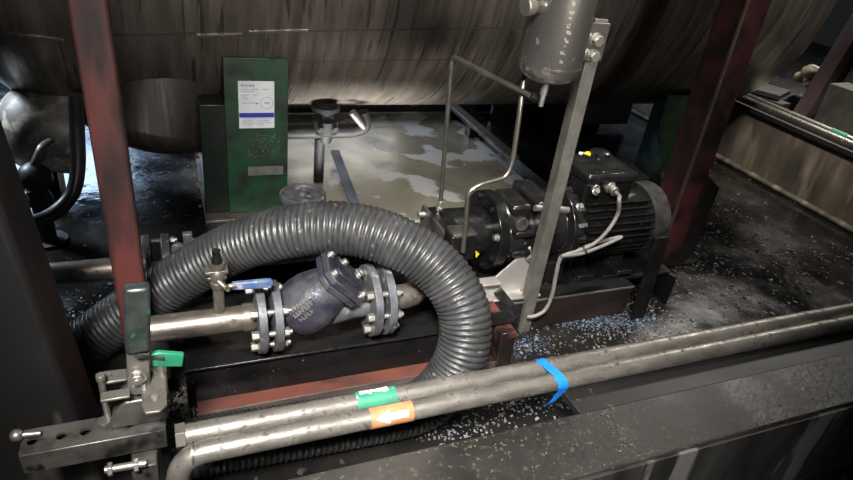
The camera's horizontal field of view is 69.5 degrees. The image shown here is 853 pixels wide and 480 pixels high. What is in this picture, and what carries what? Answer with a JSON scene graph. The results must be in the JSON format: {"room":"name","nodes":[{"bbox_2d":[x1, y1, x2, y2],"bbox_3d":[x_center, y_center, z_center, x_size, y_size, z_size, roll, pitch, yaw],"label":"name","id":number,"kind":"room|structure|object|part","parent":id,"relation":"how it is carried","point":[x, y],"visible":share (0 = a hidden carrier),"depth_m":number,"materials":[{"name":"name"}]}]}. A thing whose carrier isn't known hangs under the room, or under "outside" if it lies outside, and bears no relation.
{"room":"industrial plant room","nodes":[
{"label":"industrial plant room","id":0,"kind":"room"},
{"bbox_2d":[0,120,106,479],"bbox_3d":[-0.823,0.108,1.070,0.363,0.950,0.160,-5,32,-22],"label":"support column","id":1,"kind":"structure","parent":0,"point":[44,380],"depth_m":1.10,"materials":[{"name":"black metal"}]},
{"bbox_2d":[105,449,159,479],"bbox_3d":[-0.531,0.409,1.115,0.082,0.090,0.083,-5,32,-22],"label":"bolt","id":2,"kind":"object","parent":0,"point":[144,465],"visible":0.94,"depth_m":1.10,"materials":[{"name":"metal"}]},
{"bbox_2d":[9,417,167,473],"bbox_3d":[-0.593,0.346,1.090,0.243,0.069,0.058,-5,32,-22],"label":"perforated arm","id":3,"kind":"object","parent":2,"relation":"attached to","point":[76,442],"visible":0.96,"depth_m":1.07},
{"bbox_3d":[-0.585,0.337,1.089,0.227,0.006,0.056,-5,32,-22],"label":"plate","id":4,"kind":"part","parent":3,"relation":"part of","materials":[{"name":"metal"}]},
{"bbox_2d":[95,282,168,429],"bbox_3d":[-0.504,0.210,1.031,0.122,0.289,0.122,-5,32,-22],"label":"toggle latch","id":5,"kind":"object","parent":3,"relation":"on","point":[143,398],"visible":0.98,"depth_m":1.05,"materials":[{"name":"metal"}]},
{"bbox_3d":[-0.494,0.212,1.054,0.046,0.126,0.014,-5,32,-22],"label":"lever","id":6,"kind":"part","parent":5,"relation":"part of","materials":[{"name":"metal"}]},
{"bbox_2d":[134,350,183,366],"bbox_3d":[-0.464,0.203,1.064,0.083,0.061,0.028,-22,41,-41],"label":"handle","id":7,"kind":"object","parent":5,"relation":"attached to","point":[164,358],"visible":1,"depth_m":1.07,"materials":[{"name":"green plastic"}]},
{"bbox_2d":[0,82,852,479],"bbox_3d":[0.058,-0.724,3.764,13.000,0.104,8.600,-5,32,-22],"label":"floor","id":8,"kind":"structure","parent":0,"point":[168,197],"depth_m":2.56,"materials":[{"name":"grey concrete"}]},
{"bbox_2d":[0,90,69,202],"bbox_3d":[-1.407,-0.356,2.250,0.260,0.432,0.321,-5,32,-22],"label":"vessel","id":9,"kind":"object","parent":8,"relation":"on","point":[27,119],"visible":0.59,"depth_m":2.10,"materials":[{"name":"grey metal"}]},
{"bbox_2d":[18,138,68,249],"bbox_3d":[-1.272,-0.156,2.023,0.120,0.346,0.164,-5,32,-22],"label":"pump","id":10,"kind":"object","parent":8,"relation":"on","point":[36,178],"visible":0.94,"depth_m":1.97,"materials":[{"name":"metal"}]},
{"bbox_3d":[-1.233,-0.279,1.985,0.057,0.087,0.130,7,30,-2],"label":"stem","id":11,"kind":"part","parent":10,"relation":"part of","materials":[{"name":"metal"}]},
{"bbox_2d":[64,283,111,358],"bbox_3d":[-1.000,0.242,1.744,0.269,0.010,0.443,-5,32,-22],"label":"flakes","id":12,"kind":"object","parent":8,"relation":"on","point":[79,301],"visible":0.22,"depth_m":1.83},
{"bbox_2d":[67,0,177,407],"bbox_3d":[-0.653,-0.041,1.319,0.140,0.999,0.140,-5,32,-22],"label":"steel post","id":13,"kind":"object","parent":8,"relation":"on","point":[91,23],"visible":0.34,"depth_m":1.20,"materials":[{"name":"red metal"}]},
{"bbox_3d":[-0.712,0.383,1.565,0.140,0.012,0.140,-5,32,-22],"label":"foot plate","id":14,"kind":"part","parent":13,"relation":"part of","materials":[{"name":"black paint"}]},
{"bbox_2d":[167,370,197,441],"bbox_3d":[-0.603,0.401,1.536,0.130,0.042,0.372,-5,32,-22],"label":"grains","id":15,"kind":"object","parent":8,"relation":"on","point":[184,400],"visible":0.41,"depth_m":1.51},
{"bbox_2d":[196,56,287,223],"bbox_3d":[-0.744,-0.485,2.450,0.332,0.612,0.590,-5,32,-22],"label":"support","id":16,"kind":"object","parent":8,"relation":"on","point":[242,167],"visible":0.99,"depth_m":2.25,"materials":[{"name":"green paint"}]},
{"bbox_3d":[-0.779,-0.228,2.600,0.332,0.012,0.590,-5,32,-22],"label":"plate","id":17,"kind":"part","parent":16,"relation":"part of","materials":[{"name":"metal"}]},
{"bbox_3d":[-0.625,-0.373,2.273,0.222,0.600,0.014,-5,32,-22],"label":"plate","id":18,"kind":"part","parent":16,"relation":"part of","materials":[{"name":"green paint"}]},
{"bbox_2d":[241,89,270,124],"bbox_3d":[-0.610,-0.475,2.204,0.102,0.133,0.001,-5,32,-22],"label":"label","id":19,"kind":"object","parent":16,"relation":"attached to","point":[255,103],"depth_m":2.20,"materials":[{"name":"white paper"}]},
{"bbox_2d":[0,0,838,154],"bbox_3d":[0.028,-1.319,2.779,3.800,1.631,1.503,-5,32,-22],"label":"storage tank","id":20,"kind":"object","parent":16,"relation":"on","point":[169,53],"visible":0.69,"depth_m":2.23,"materials":[{"name":"metal"}]},
{"bbox_2d":[288,101,371,182],"bbox_3d":[-0.421,-0.421,2.655,0.368,0.367,0.124,-5,32,-22],"label":"valve","id":21,"kind":"object","parent":20,"relation":"attached to","point":[324,127],"visible":0.97,"depth_m":2.59,"materials":[{"name":"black metal"}]},
{"bbox_2d":[582,104,632,123],"bbox_3d":[1.112,-0.827,3.798,0.373,0.223,0.033,-5,32,-22],"label":"panel","id":22,"kind":"object","parent":20,"relation":"attached to","point":[594,113],"visible":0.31,"depth_m":3.81,"materials":[{"name":"black metal"}]},
{"bbox_2d":[69,201,491,479],"bbox_3d":[-0.383,0.173,1.493,1.020,0.524,0.565,-5,32,-22],"label":"corrugated hose","id":23,"kind":"object","parent":8,"relation":"on","point":[458,297],"visible":0.7,"depth_m":1.45,"materials":[{"name":"grey plastic"}]},
{"bbox_2d":[331,150,359,203],"bbox_3d":[-0.364,-0.279,2.740,0.040,0.060,0.482,-3,32,-19],"label":"strut","id":24,"kind":"object","parent":8,"relation":"on","point":[351,195],"visible":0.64,"depth_m":2.73,"materials":[{"name":"grey metal"}]},
{"bbox_2d":[288,104,491,112],"bbox_3d":[-0.191,-0.804,3.625,2.350,0.100,0.100,-5,32,-22],"label":"pipe","id":25,"kind":"object","parent":8,"relation":"on","point":[477,107],"visible":0.14,"depth_m":3.59,"materials":[{"name":"metal"}]},
{"bbox_2d":[180,236,676,417],"bbox_3d":[0.103,0.124,1.917,1.620,0.300,0.700,-5,32,-22],"label":"frame","id":26,"kind":"object","parent":8,"relation":"on","point":[222,372],"visible":0.41,"depth_m":1.65,"materials":[{"name":"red metal"}]},
{"bbox_2d":[160,231,195,257],"label":"flange","id":27,"kind":"object","parent":26,"relation":"on","point":[166,250],"depth_m":1.69,"materials":[{"name":"grey metal"}]},
{"bbox_2d":[49,235,176,285],"bbox_3d":[-0.997,0.092,1.669,0.607,0.176,0.176,-5,32,-22],"label":"pipe","id":28,"kind":"object","parent":27,"relation":"attached to","point":[91,270],"visible":0.41,"depth_m":1.67,"materials":[{"name":"metal"}]},
{"bbox_2d":[33,92,85,228],"bbox_3d":[-1.103,-0.194,1.706,0.059,0.356,0.394,20,32,19],"label":"hose","id":29,"kind":"object","parent":28,"relation":"attached to","point":[76,107],"visible":0.83,"depth_m":1.80,"materials":[{"name":"black rubber"}]},
{"bbox_2d":[273,183,325,207],"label":"valve","id":30,"kind":"object","parent":26,"relation":"on","point":[295,193],"depth_m":1.94,"materials":[{"name":"grey metal"}]},
{"bbox_3d":[-0.030,0.026,2.229,1.620,0.126,0.015,-5,32,-22],"label":"rail","id":31,"kind":"part","parent":26,"relation":"part of","materials":[{"name":"black metal"}]},
{"bbox_2d":[265,251,383,351],"bbox_3d":[-0.251,0.140,1.504,0.257,0.246,0.184,-5,32,-22],"label":"valve","id":32,"kind":"object","parent":26,"relation":"on","point":[333,292],"visible":0.93,"depth_m":1.45,"materials":[{"name":"grey metal"}]},
{"bbox_2d":[150,283,292,379],"bbox_3d":[-0.493,0.214,1.442,0.329,0.222,0.172,-5,32,-22],"label":"pipe","id":33,"kind":"object","parent":32,"relation":"attached to","point":[253,315],"visible":0.77,"depth_m":1.40,"materials":[{"name":"metal"}]},
{"bbox_2d":[204,248,272,313],"bbox_3d":[-0.422,0.106,1.365,0.153,0.165,0.061,11,30,6],"label":"valve","id":34,"kind":"object","parent":33,"relation":"on","point":[216,272],"visible":1,"depth_m":1.35,"materials":[{"name":"metal"}]},
{"bbox_3d":[-0.439,0.102,1.347,0.057,0.031,0.021,19,32,19],"label":"lever","id":35,"kind":"part","parent":34,"relation":"part of","materials":[{"name":"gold metal"}]},
{"bbox_3d":[-0.383,0.098,1.356,0.088,0.023,0.012,-5,32,-22],"label":"handle","id":36,"kind":"part","parent":34,"relation":"part of","materials":[{"name":"blue plastic"}]},
{"bbox_3d":[-0.208,0.202,1.765,0.920,0.008,0.285,-5,32,-22],"label":"deck plate","id":37,"kind":"part","parent":26,"relation":"part of","materials":[{"name":"black paint"}]},
{"bbox_2d":[355,263,426,334],"bbox_3d":[-0.079,0.125,1.623,0.167,0.184,0.325,24,33,25],"label":"pipe","id":38,"kind":"object","parent":26,"relation":"on","point":[408,294],"visible":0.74,"depth_m":1.53,"materials":[{"name":"grey metal"}]},
{"bbox_2d":[417,189,509,269],"bbox_3d":[0.103,0.017,1.863,0.241,0.296,0.337,-5,32,-22],"label":"pump","id":39,"kind":"object","parent":26,"relation":"on","point":[488,231],"visible":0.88,"depth_m":1.83,"materials":[{"name":"black paint"}]},
{"bbox_3d":[0.095,-0.025,1.650,0.068,0.010,0.052,-5,32,-22],"label":"lid","id":40,"kind":"part","parent":39,"relation":"part of","materials":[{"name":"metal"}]},
{"bbox_2d":[439,55,539,201],"bbox_3d":[0.142,-0.233,1.618,0.062,0.442,0.301,-18,39,-37],"label":"tube","id":41,"kind":"object","parent":39,"relation":"attached to","point":[533,96],"visible":0.88,"depth_m":1.59,"materials":[{"name":"silver metal"}]},
{"bbox_2d":[461,73,526,252],"bbox_3d":[0.166,-0.257,1.519,0.129,0.634,0.068,-5,32,-22],"label":"tube","id":42,"kind":"object","parent":39,"relation":"attached to","point":[506,174],"visible":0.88,"depth_m":1.54,"materials":[{"name":"silver metal"}]},
{"bbox_2d":[479,247,540,312],"bbox_3d":[0.252,0.129,1.881,0.235,0.209,0.060,-5,32,-22],"label":"support bracket","id":43,"kind":"object","parent":26,"relation":"attached to","point":[507,285],"visible":0.7,"depth_m":1.90,"materials":[{"name":"silver metal"}]},
{"bbox_3d":[0.245,0.096,1.891,0.235,0.164,0.006,-5,32,-22],"label":"plate","id":44,"kind":"part","parent":43,"relation":"part of","materials":[{"name":"silver metal"}]},
{"bbox_2d":[495,179,583,282],"bbox_3d":[0.321,-0.030,1.984,0.260,0.308,0.255,-5,32,-22],"label":"gearbox","id":45,"kind":"object","parent":26,"relation":"on","point":[523,202],"visible":0.62,"depth_m":1.90,"materials":[{"name":"black paint"}]},
{"bbox_3d":[0.373,-0.092,1.830,0.122,0.036,0.020,-5,32,-22],"label":"coupling rod","id":46,"kind":"part","parent":45,"relation":"part of","materials":[{"name":"metal"}]},
{"bbox_3d":[0.475,0.046,2.211,0.700,0.011,0.395,-5,32,-22],"label":"motor plate","id":47,"kind":"part","parent":26,"relation":"part of","materials":[{"name":"black paint"}]},
{"bbox_3d":[0.458,0.222,2.017,0.495,0.118,0.015,-5,32,-22],"label":"rail","id":48,"kind":"part","parent":26,"relation":"part of","materials":[{"name":"brown metal"}]},
{"bbox_2d":[564,147,670,281],"bbox_3d":[0.601,-0.090,2.076,0.413,0.388,0.268,-5,32,-22],"label":"motor","id":49,"kind":"object","parent":26,"relation":"on","point":[595,175],"visible":0.72,"depth_m":2.00,"materials":[{"name":"black paint"}]},
{"bbox_2d":[527,191,622,318],"bbox_3d":[0.472,0.054,1.878,0.313,0.392,0.078,-17,38,-36],"label":"power cable","id":50,"kind":"object","parent":49,"relation":"attached to","point":[582,250],"visible":1,"depth_m":1.86,"materials":[{"name":"grey rubber"}]},
{"bbox_3d":[0.551,-0.231,1.975,0.195,0.034,0.173,-5,32,-22],"label":"lid","id":51,"kind":"part","parent":49,"relation":"part of","materials":[{"name":"black paint"}]},
{"bbox_3d":[0.791,0.073,2.354,0.015,0.118,0.425,-5,32,-22],"label":"rail","id":52,"kind":"part","parent":26,"relation":"part of","materials":[{"name":"black metal"}]},
{"bbox_2d":[416,396,568,444],"bbox_3d":[0.120,0.475,1.613,0.607,0.009,0.161,-5,32,-22],"label":"flakes","id":53,"kind":"object","parent":8,"relation":"on","point":[512,402],"visible":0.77,"depth_m":1.62,"materials":[{"name":"white plastic"}]},
{"bbox_2d":[166,314,852,479],"bbox_3d":[0.925,0.372,1.704,3.096,0.290,0.064,-5,32,-22],"label":"pipe","id":54,"kind":"object","parent":8,"relation":"on","point":[194,455],"visible":1,"depth_m":1.29,"materials":[{"name":"silver metal"}]},
{"bbox_2d":[535,358,567,405],"bbox_3d":[0.280,0.324,1.419,0.051,0.079,0.089,-5,32,-22],"label":"tape","id":55,"kind":"object","parent":54,"relation":"attached to","point":[562,382],"visible":1,"depth_m":1.39,"materials":[{"name":"blue plastic"}]},
{"bbox_2d":[518,18,607,332],"bbox_3d":[0.356,-0.118,1.722,0.049,0.972,0.066,17,31,15],"label":"post","id":56,"kind":"object","parent":8,"relation":"on","point":[580,89],"visible":0.7,"depth_m":1.70,"materials":[{"name":"grey metal"}]},
{"bbox_2d":[518,0,610,106],"bbox_3d":[0.327,-0.527,1.338,0.296,0.481,0.144,-5,32,-22],"label":"canister","id":57,"kind":"object","parent":56,"relation":"attached to","point":[559,35],"visible":1,"depth_m":1.32,"materials":[{"name":"silver metal"}]},
{"bbox_2d":[513,304,685,361],"bbox_3d":[0.526,0.267,2.070,0.799,0.008,0.295,-5,32,-22],"label":"flakes","id":58,"kind":"object","parent":8,"relation":"on","point":[597,318],"visible":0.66,"depth_m":2.05,"materials":[{"name":"blue plastic"}]},
{"bbox_2d":[624,94,689,183],"bbox_3d":[1.237,-0.539,3.192,0.310,0.440,0.270,-5,32,-22],"label":"support","id":59,"kind":"object","parent":8,"relation":"on","point":[666,114],"visible":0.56,"depth_m":3.18,"materials":[{"name":"green paint"}]},
{"bbox_3d":[1.197,-0.376,3.330,0.310,0.012,0.190,-5,32,-22],"label":"plate","id":60,"kind":"part","parent":59,"relation":"part of","materials":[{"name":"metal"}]},
{"bbox_3d":[1.269,-0.548,3.203,0.200,0.428,0.014,-5,32,-22],"label":"plate","id":61,"kind":"part","parent":59,"relation":"part of","materials":[{"name":"green paint"}]},
{"bbox_2d":[520,193,847,357],"bbox_3d":[1.090,0.104,2.487,1.059,0.008,2.238,29,36,32],"label":"flakes","id":62,"kind":"object","parent":8,"relation":"on","point":[726,287],"visible":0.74,"depth_m":2.32,"materials":[{"name":"grey plastic"}]},
{"bbox_2d":[526,189,852,353],"bbox_3d":[1.310,0.073,2.591,1.106,0.014,2.449,29,36,32],"label":"crumbs","id":63,"kind":"object","parent":8,"relation":"on","point":[718,231],"visible":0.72,"depth_m":2.40,"materials":[{"name":"grey plastic"}]},
{"bbox_2d":[647,0,771,267],"bbox_3d":[1.056,-0.487,2.196,0.225,1.300,0.145,-5,32,-22],"label":"steel post","id":64,"kind":"object","parent":8,"relation":"on","point":[736,27],"visible":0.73,"depth_m":2.19,"materials":[{"name":"red metal"}]},
{"bbox_3d":[1.074,-0.082,2.432,0.087,0.372,0.012,-5,32,-22],"label":"foot panel","id":65,"kind":"part","parent":64,"relation":"part of","materials":[{"name":"metal"}]},
{"bbox_2d":[750,93,790,108],"bbox_3d":[2.143,-0.914,4.236,0.100,0.260,0.620,-10,35,-29],"label":"board","id":66,"kind":"object","parent":8,"relation":"on","point":[779,102],"visible":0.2,"depth_m":3.98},
{"bbox_2d":[751,84,790,99],"bbox_3d":[2.209,-1.035,4.150,0.400,0.030,0.260,30,37,33],"label":"board","id":67,"kind":"object","parent":66,"relation":"on","point":[774,92],"visible":0.44,"depth_m":4.03,"materials":[{"name":"grey wood"}]},
{"bbox_2d":[776,66,790,78],"bbox_3d":[2.669,-1.241,4.685,0.080,0.500,0.100,-5,32,-22],"label":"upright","id":68,"kind":"object","parent":8,"relation":"on","point":[784,74],"visible":0.06,"depth_m":4.63,"materials":[{"name":"grey metal"}]},
{"bbox_2d":[767,42,852,110],"bbox_3d":[3.127,-1.358,5.137,2.200,0.360,2.800,-5,32,-22],"label":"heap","id":69,"kind":"object","parent":8,"relation":"on","point":[815,54],"visible":0.02,"depth_m":4.79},
{"bbox_2d":[793,72,803,82],"bbox_3d":[2.582,-1.125,4.243,0.109,0.080,0.085,-5,32,-22],"label":"lump","id":70,"kind":"object","parent":69,"relation":"on","point":[797,77],"visible":0.68,"depth_m":4.22,"materials":[{"name":"beige stone"}]},
{"bbox_3d":[2.611,-1.064,4.196,0.075,0.053,0.057,-5,32,-22],"label":"lump","id":71,"kind":"object","parent":69,"relation":"on","visible":0},
{"bbox_3d":[2.608,-1.093,4.201,0.078,0.056,0.061,-5,32,-22],"label":"lump","id":72,"kind":"object","parent":71,"relation":"on","visible":0},
{"bbox_2d":[800,64,817,78],"bbox_3d":[2.609,-1.141,4.176,0.145,0.103,0.113,-5,32,-22],"label":"lump","id":73,"kind":"object","parent":72,"relation":"on","point":[808,72],"visible":0.66,"depth_m":4.14,"materials":[{"name":"beige stone"}]},
{"bbox_2d":[793,14,852,119],"bbox_3d":[2.539,-1.130,3.740,0.433,1.220,0.104,-5,32,-22],"label":"steel post","id":74,"kind":"object","parent":8,"relation":"on","point":[838,62],"visible":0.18,"depth_m":3.75,"materials":[{"name":"red metal"}]},
{"bbox_2d":[814,83,852,135],"bbox_3d":[2.374,-0.599,3.499,0.180,0.509,0.300,-9,34,-26],"label":"box","id":75,"kind":"object","parent":8,"relation":"on","point":[835,110],"visible":0.37,"depth_m":3.42,"materials":[{"name":"grey metal"}]},
{"bbox_2d":[444,104,550,188],"bbox_3d":[0.160,-0.816,3.751,0.165,0.100,2.600,-5,32,-22],"label":"beam","id":76,"kind":"structure","parent":0,"point":[476,125],"depth_m":3.22,"materials":[{"name":"grey metal"}]},
{"bbox_2d":[288,352,852,479],"bbox_3d":[0.746,0.483,1.494,4.200,0.260,0.143,-5,32,-22],"label":"steel beam","id":77,"kind":"structure","parent":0,"point":[829,381],"depth_m":1.29,"materials":[{"name":"grey metal"}]},
{"bbox_2d":[400,371,813,478],"bbox_3d":[0.468,0.397,1.313,1.090,0.005,0.131,-5,32,-22],"label":"dirt","id":78,"kind":"object","parent":77,"relation":"on","point":[631,444],"visible":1,"depth_m":1.25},
{"bbox_2d":[561,330,852,414],"bbox_3d":[1.431,0.247,1.856,2.425,0.018,0.172,-5,32,-22],"label":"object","id":79,"kind":"structure","parent":77,"relation":"attached to","point":[600,395],"depth_m":1.52,"materials":[{"name":"metal"}]},
{"bbox_2d":[174,303,852,449],"bbox_3d":[0.945,0.236,1.696,3.042,0.045,0.050,-5,32,-22],"label":"pipe","id":80,"kind":"object","parent":79,"relation":"on","point":[204,429],"visible":0.91,"depth_m":1.34,"materials":[{"name":"silver metal"}]},
{"bbox_2d":[578,405,852,479],"bbox_3d":[0.772,0.524,1.438,4.200,0.252,0.009,-5,32,-22],"label":"trim","id":81,"kind":"structure","parent":77,"relation":"attached to","point":[806,447],"depth_m":1.41,"materials":[{"name":"grey metal"}]},
{"bbox_2d":[632,104,852,225],"bbox_3d":[1.510,-1.075,4.285,0.130,0.335,5.267,-5,32,-22],"label":"wall","id":82,"kind":"structure","parent":0,"point":[814,172],"depth_m":3.23,"materials":[{"name":"brown metal"}]},
{"bbox_2d":[631,107,852,233],"bbox_3d":[1.385,-0.979,4.396,0.035,0.030,5.100,-5,32,-22],"label":"trim","id":83,"kind":"structure","parent":82,"relation":"attached to","point":[776,188],"depth_m":3.27,"materials":[{"name":"metal"}]},
{"bbox_2d":[734,100,852,157],"bbox_3d":[1.468,-1.214,4.187,0.035,0.027,5.250,-5,32,-22],"label":"trim","id":84,"kind":"structure","parent":82,"relation":"attached to","point":[844,150],"depth_m":3.18,"materials":[{"name":"metal"}]},
{"bbox_2d":[736,95,852,149],"bbox_3d":[1.528,-1.201,4.127,0.043,0.043,5.400,-5,32,-22],"label":"pipe","id":85,"kind":"object","parent":82,"relation":"on","point":[827,134],"visible":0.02,"depth_m":3.19,"materials":[{"name":"silver metal"}]},
{"bbox_2d":[745,93,852,140],"bbox_3d":[1.598,-1.208,4.155,0.046,0.046,5.400,-5,32,-22],"label":"pipe","id":86,"kind":"object","parent":82,"relation":"on","point":[841,133],"visible":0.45,"depth_m":3.26,"materials":[{"name":"silver metal"}]}
]}

